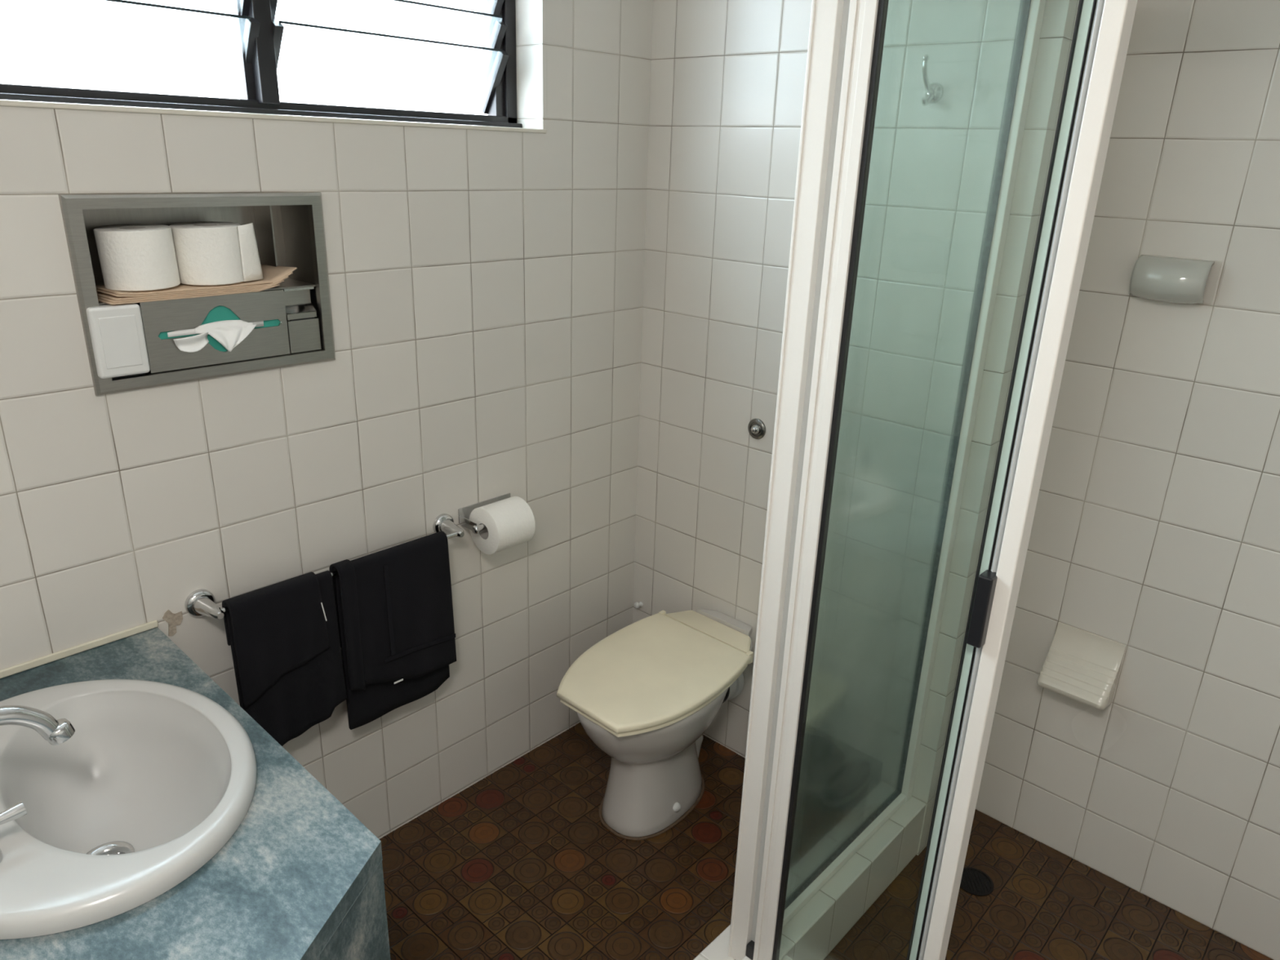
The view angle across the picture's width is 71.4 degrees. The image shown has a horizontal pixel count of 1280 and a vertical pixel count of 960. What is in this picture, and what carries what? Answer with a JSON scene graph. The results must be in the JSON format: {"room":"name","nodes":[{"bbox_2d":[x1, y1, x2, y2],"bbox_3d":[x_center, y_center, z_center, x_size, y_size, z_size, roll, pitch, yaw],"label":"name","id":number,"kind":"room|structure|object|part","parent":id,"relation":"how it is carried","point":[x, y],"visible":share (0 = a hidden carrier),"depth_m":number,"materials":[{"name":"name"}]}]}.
{"room":"bathroom","nodes":[
{"label":"bathroom","id":0,"kind":"room"},
{"bbox_2d":[0,0,653,839],"bbox_3d":[-0.865,-0.199,1.660,0.200,2.440,2.350,19,26,39],"label":"wall","id":1,"kind":"structure","parent":0,"point":[486,286],"depth_m":1.89,"materials":[{"name":"tile"}]},
{"bbox_2d":[0,620,158,678],"bbox_3d":[-1.248,0.387,1.290,0.006,0.014,1.041,19,26,39],"label":"trim","id":2,"kind":"structure","parent":1,"relation":"attached to","point":[32,664],"depth_m":1.56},
{"bbox_2d":[162,609,182,635],"bbox_3d":[-0.878,0.267,1.675,0.002,0.056,0.035,19,26,39],"label":"paint patch","id":3,"kind":"object","parent":1,"relation":"attached to","point":[173,620],"depth_m":1.68,"materials":[{"name":"paint"}]},
{"bbox_2d":[57,191,335,395],"bbox_3d":[-0.787,-0.352,1.604,0.144,0.319,0.433,19,26,39],"label":"dispenser","id":4,"kind":"object","parent":1,"relation":"attached to","point":[126,352],"visible":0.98,"depth_m":1.58,"materials":[{"name":"metal"}]},
{"bbox_2d":[97,284,279,304],"bbox_3d":[-0.810,-0.337,1.577,0.125,0.011,0.297,19,26,39],"label":"paper sheet","id":5,"kind":"object","parent":4,"relation":"on","point":[276,285],"visible":0.27,"depth_m":1.52,"materials":[{"name":"beige paper"}]},
{"bbox_2d":[97,280,284,302],"bbox_3d":[-0.806,-0.344,1.582,0.125,0.015,0.303,19,26,39],"label":"paper sheet","id":6,"kind":"object","parent":5,"relation":"on","point":[280,282],"visible":0.24,"depth_m":1.52,"materials":[{"name":"beige paper"}]},
{"bbox_2d":[96,275,288,300],"bbox_3d":[-0.803,-0.350,1.586,0.125,0.018,0.309,19,26,39],"label":"paper sheet","id":7,"kind":"object","parent":6,"relation":"on","point":[99,294],"visible":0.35,"depth_m":1.51,"materials":[{"name":"beige paper"}]},
{"bbox_2d":[96,271,293,297],"bbox_3d":[-0.799,-0.356,1.591,0.125,0.022,0.316,19,26,39],"label":"paper sheet","id":8,"kind":"object","parent":7,"relation":"on","point":[291,273],"visible":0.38,"depth_m":1.52,"materials":[{"name":"beige paper"}]},
{"bbox_2d":[95,264,297,294],"bbox_3d":[-0.796,-0.363,1.595,0.125,0.027,0.322,19,26,39],"label":"paper sheet","id":9,"kind":"object","parent":8,"relation":"on","point":[271,274],"visible":0.46,"depth_m":1.59,"materials":[{"name":"beige paper"}]},
{"bbox_2d":[93,223,180,291],"bbox_3d":[-0.854,-0.380,1.516,0.116,0.100,0.118,19,26,39],"label":"toilet roll","id":10,"kind":"object","parent":9,"relation":"on","point":[135,257],"visible":1,"depth_m":1.48,"materials":[{"name":"paper"}]},
{"bbox_2d":[168,221,263,285],"bbox_3d":[-0.768,-0.408,1.595,0.124,0.103,0.117,7,21,15],"label":"toilet roll","id":11,"kind":"object","parent":9,"relation":"on","point":[208,253],"visible":0.98,"depth_m":1.56,"materials":[{"name":"paper"}]},
{"bbox_2d":[98,278,315,305],"bbox_3d":[-0.797,-0.345,1.618,0.114,0.002,0.387,19,26,39],"label":"shelf","id":12,"kind":"object","parent":4,"relation":"attached to","point":[290,286],"depth_m":1.63,"materials":[{"name":"metal"}]},
{"bbox_2d":[167,320,263,352],"bbox_3d":[-0.752,-0.256,1.595,0.020,0.054,0.170,19,26,39],"label":"tissue","id":13,"kind":"object","parent":4,"relation":"in","point":[229,333],"visible":1,"depth_m":1.59,"materials":[{"name":"white paper"}]},
{"bbox_2d":[158,305,279,351],"bbox_3d":[-0.760,-0.274,1.603,0.009,0.106,0.233,19,26,39],"label":"tissue box","id":14,"kind":"object","parent":4,"relation":"in","point":[220,313],"visible":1,"depth_m":1.60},
{"bbox_3d":[-0.654,-0.310,1.715,0.020,0.122,0.062,19,26,39],"label":"razor slot panel","id":15,"kind":"part","parent":4,"relation":"part of","materials":[{"name":"metal"}]},
{"bbox_2d":[0,0,522,128],"bbox_3d":[-0.830,-0.888,1.428,0.091,0.545,1.595,19,26,39],"label":"window","id":16,"kind":"structure","parent":1,"relation":"in","point":[257,37],"depth_m":1.63,"materials":[{"name":"metal"}]},
{"bbox_2d":[0,99,546,133],"bbox_3d":[-0.789,-0.614,1.487,0.092,0.009,1.605,19,26,39],"label":"window sill","id":17,"kind":"structure","parent":1,"relation":"attached to","point":[8,103],"depth_m":1.53,"materials":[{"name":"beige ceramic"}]},
{"bbox_2d":[184,513,464,619],"bbox_3d":[-0.623,0.180,1.872,0.083,0.054,0.612,19,26,39],"label":"towel rail","id":18,"kind":"object","parent":1,"relation":"attached to","point":[200,602],"visible":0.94,"depth_m":1.69,"materials":[{"name":"silver metal"}]},
{"bbox_3d":[-0.809,0.246,1.675,0.073,0.036,0.036,19,26,39],"label":"bracket arm","id":19,"kind":"part","parent":18,"relation":"part of","materials":[{"name":"silver metal"}]},
{"bbox_2d":[222,570,346,746],"bbox_3d":[-0.708,0.369,1.801,0.045,0.357,0.216,19,26,39],"label":"towel","id":20,"kind":"object","parent":18,"relation":"hanging from","point":[283,637],"visible":0.99,"depth_m":1.77,"materials":[{"name":"black fabric"}]},
{"bbox_2d":[328,530,456,729],"bbox_3d":[-0.537,0.334,1.986,0.047,0.412,0.280,19,26,39],"label":"towel","id":21,"kind":"object","parent":18,"relation":"hanging from","point":[394,606],"visible":0.99,"depth_m":1.96,"materials":[{"name":"black fabric"}]},
{"bbox_3d":[-0.430,0.116,2.063,0.073,0.036,0.036,19,26,39],"label":"bracket arm","id":22,"kind":"part","parent":18,"relation":"part of","materials":[{"name":"silver metal"}]},
{"bbox_2d":[457,493,510,533],"bbox_3d":[-0.353,0.081,2.149,0.078,0.042,0.164,19,26,39],"label":"toilet roll holder","id":23,"kind":"object","parent":1,"relation":"attached to","point":[464,513],"visible":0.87,"depth_m":2.12,"materials":[{"name":"silver metal"}]},
{"bbox_2d":[469,496,535,554],"bbox_3d":[-0.332,0.108,2.140,0.115,0.115,0.113,19,26,39],"label":"toilet roll","id":24,"kind":"object","parent":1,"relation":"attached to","point":[509,522],"visible":0.92,"depth_m":2.10,"materials":[{"name":"paper"}]},
{"bbox_2d":[515,0,546,129],"bbox_3d":[-0.239,-1.057,1.948,0.090,0.551,0.012,19,26,39],"label":"window frame","id":25,"kind":"structure","parent":1,"relation":"attached to","point":[531,15],"depth_m":1.99,"materials":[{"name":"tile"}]},
{"bbox_2d":[634,601,643,608],"bbox_3d":[-0.004,0.377,2.684,0.019,0.022,0.027,19,26,39],"label":"wall cap","id":26,"kind":"object","parent":1,"relation":"attached to","point":[637,605],"visible":1,"depth_m":2.68,"materials":[{"name":"white plastic"}]},
{"bbox_2d":[379,722,1273,959],"bbox_3d":[0.009,1.107,1.670,1.764,0.002,2.390,19,26,39],"label":"floor","id":27,"kind":"structure","parent":0,"point":[521,863],"depth_m":2.08,"materials":[{"name":"tile"}]},
{"bbox_2d":[0,626,390,959],"bbox_3d":[-0.859,0.891,1.078,1.102,0.758,1.037,19,26,39],"label":"vanity unit","id":28,"kind":"object","parent":27,"relation":"on","point":[300,877],"visible":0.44,"depth_m":1.12,"materials":[{"name":"blue laminate"}]},
{"bbox_2d":[0,679,257,939],"bbox_3d":[-0.788,0.505,1.259,0.548,0.213,0.448,19,26,39],"label":"washbasin","id":29,"kind":"object","parent":28,"relation":"in","point":[152,780],"visible":0.98,"depth_m":1.33,"materials":[{"name":"white ceramic"}]},
{"bbox_2d":[0,801,26,862],"bbox_3d":[-0.782,0.431,1.070,0.048,0.057,0.080,19,26,39],"label":"tap","id":30,"kind":"object","parent":29,"relation":"on","point":[18,810],"visible":1,"depth_m":1.08,"materials":[{"name":"silver metal"}]},
{"bbox_2d":[0,848,2,862],"bbox_3d":[-0.793,0.436,1.059,0.048,0.055,0.048,19,26,39],"label":"tap","id":31,"kind":"object","parent":30,"relation":"on","point":[1,853],"depth_m":1.08,"materials":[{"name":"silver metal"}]},
{"bbox_3d":[-0.775,0.409,1.073,0.018,0.018,0.057,19,26,39],"label":"lever","id":32,"kind":"part","parent":30,"relation":"part of","materials":[{"name":"silver metal"}]},
{"bbox_2d":[0,705,75,745],"bbox_3d":[-0.820,0.357,1.131,0.052,0.151,0.178,19,26,39],"label":"spout","id":33,"kind":"object","parent":29,"relation":"on","point":[55,731],"visible":1,"depth_m":1.14,"materials":[{"name":"silver metal"}]},
{"bbox_3d":[-0.429,0.950,1.003,0.016,0.727,0.653,6,21,11],"label":"panel","id":34,"kind":"part","parent":28,"relation":"part of","materials":[{"name":"blue laminate"}]},
{"bbox_3d":[-0.637,0.745,1.540,0.769,0.727,0.016,20,27,40],"label":"panel","id":35,"kind":"part","parent":28,"relation":"part of","materials":[{"name":"green laminate"}]},
{"bbox_2d":[556,608,753,840],"bbox_3d":[0.052,0.645,2.320,0.364,0.426,0.577,19,26,39],"label":"toilet","id":36,"kind":"object","parent":27,"relation":"on","point":[647,693],"visible":1,"depth_m":2.21,"materials":[{"name":"white ceramic"}]},
{"bbox_3d":[0.021,0.489,2.219,0.351,0.017,0.450,19,26,39],"label":"seat","id":37,"kind":"part","parent":36,"relation":"part of","materials":[{"name":"beige plastic"}]},
{"bbox_3d":[0.021,0.470,2.212,0.364,0.024,0.466,19,26,39],"label":"lid","id":38,"kind":"part","parent":36,"relation":"part of","materials":[{"name":"beige plastic"}]},
{"bbox_2d":[693,796,925,959],"bbox_3d":[0.836,1.087,1.577,1.340,0.155,0.768,19,26,39],"label":"shower curb","id":39,"kind":"object","parent":27,"relation":"on","point":[813,932],"visible":0.58,"depth_m":1.95,"materials":[{"name":"tile"}]},
{"bbox_2d":[728,0,1045,959],"bbox_3d":[0.885,0.114,1.241,1.246,1.904,0.700,19,26,39],"label":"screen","id":40,"kind":"object","parent":39,"relation":"on","point":[860,757],"visible":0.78,"depth_m":1.67,"materials":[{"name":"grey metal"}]},
{"bbox_3d":[0.228,0.032,1.403,0.038,1.904,0.040,19,26,39],"label":"corner post","id":41,"kind":"part","parent":40,"relation":"part of","materials":[{"name":"white metal"}]},
{"bbox_3d":[0.449,-0.040,1.635,0.005,1.860,0.621,19,26,39],"label":"glass","id":42,"kind":"part","parent":40,"relation":"part of","materials":[{"name":"clear glass"}]},
{"bbox_2d":[745,0,1083,959],"bbox_3d":[0.347,0.083,1.292,0.299,1.832,0.022,19,26,39],"label":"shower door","id":43,"kind":"structure","parent":40,"relation":"attached to","point":[867,19],"depth_m":1.29,"materials":[{"name":"white metal"}]},
{"bbox_2d":[909,0,1097,959],"bbox_3d":[0.369,0.086,1.283,0.280,1.830,0.018,19,26,39],"label":"shower door","id":44,"kind":"structure","parent":40,"relation":"attached to","point":[1089,6],"depth_m":1.11,"materials":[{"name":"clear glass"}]},
{"bbox_2d":[918,0,1137,959],"bbox_3d":[0.378,0.093,1.264,0.312,1.830,0.053,19,26,39],"label":"shower door","id":45,"kind":"structure","parent":40,"relation":"attached to","point":[997,592],"depth_m":1.11,"materials":[{"name":"white metal"}]},
{"bbox_3d":[0.460,0.173,1.193,0.020,0.104,0.028,19,26,39],"label":"handle","id":46,"kind":"part","parent":45,"relation":"part of","materials":[{"name":"black plastic"}]},
{"bbox_2d":[960,866,994,896],"bbox_3d":[0.801,0.961,2.133,0.088,0.003,0.088,19,26,39],"label":"floor drain","id":47,"kind":"object","parent":27,"relation":"on","point":[975,882],"visible":0.83,"depth_m":2.13,"materials":[{"name":"metal"}]},
{"bbox_2d":[632,0,1084,855],"bbox_3d":[0.335,-0.360,2.209,1.185,2.440,0.120,19,26,39],"label":"wall","id":48,"kind":"structure","parent":0,"point":[727,77],"depth_m":2.06,"materials":[{"name":"tile"}]},
{"bbox_2d":[747,418,765,439],"bbox_3d":[0.288,-0.127,2.233,0.053,0.053,0.020,19,26,39],"label":"button","id":49,"kind":"object","parent":48,"relation":"attached to","point":[756,427],"visible":1,"depth_m":2.23,"materials":[{"name":"silver metal"}]},
{"bbox_3d":[0.287,-0.126,2.232,0.025,0.025,0.017,19,26,39],"label":"push knob","id":50,"kind":"part","parent":49,"relation":"part of","materials":[{"name":"silver metal"}]},
{"bbox_2d":[921,53,943,106],"bbox_3d":[0.560,-0.772,1.723,0.038,0.090,0.058,19,26,39],"label":"robe hook","id":51,"kind":"object","parent":48,"relation":"attached to","point":[934,92],"visible":1,"depth_m":1.73,"materials":[{"name":"silver metal"}]},
{"bbox_3d":[0.558,-0.777,1.720,0.012,0.061,0.050,19,26,39],"label":"hook arm","id":52,"kind":"part","parent":51,"relation":"part of","materials":[{"name":"silver metal"}]},
{"bbox_2d":[942,0,1097,825],"bbox_3d":[0.848,-0.267,2.002,0.125,2.440,0.246,19,26,39],"label":"wall","id":53,"kind":"structure","parent":0,"point":[1096,1],"depth_m":1.87,"materials":[{"name":"tile"}]},
{"bbox_2d":[975,0,1279,959],"bbox_3d":[1.542,-0.062,1.512,1.615,2.440,0.120,19,26,39],"label":"wall","id":54,"kind":"structure","parent":0,"point":[1155,531],"depth_m":1.88,"materials":[{"name":"tile"}]},
{"bbox_2d":[1036,621,1126,710],"bbox_3d":[1.011,0.433,2.050,0.148,0.151,0.084,19,26,39],"label":"soap dish","id":55,"kind":"object","parent":54,"relation":"attached to","point":[1082,666],"visible":1,"depth_m":2.04,"materials":[{"name":"beige ceramic"}]},
{"bbox_2d":[1129,253,1222,303],"bbox_3d":[1.047,-0.393,1.754,0.145,0.086,0.062,19,26,39],"label":"soap holder","id":56,"kind":"object","parent":54,"relation":"attached to","point":[1171,279],"visible":1,"depth_m":1.74,"materials":[{"name":"grey ceramic"}]}
]}

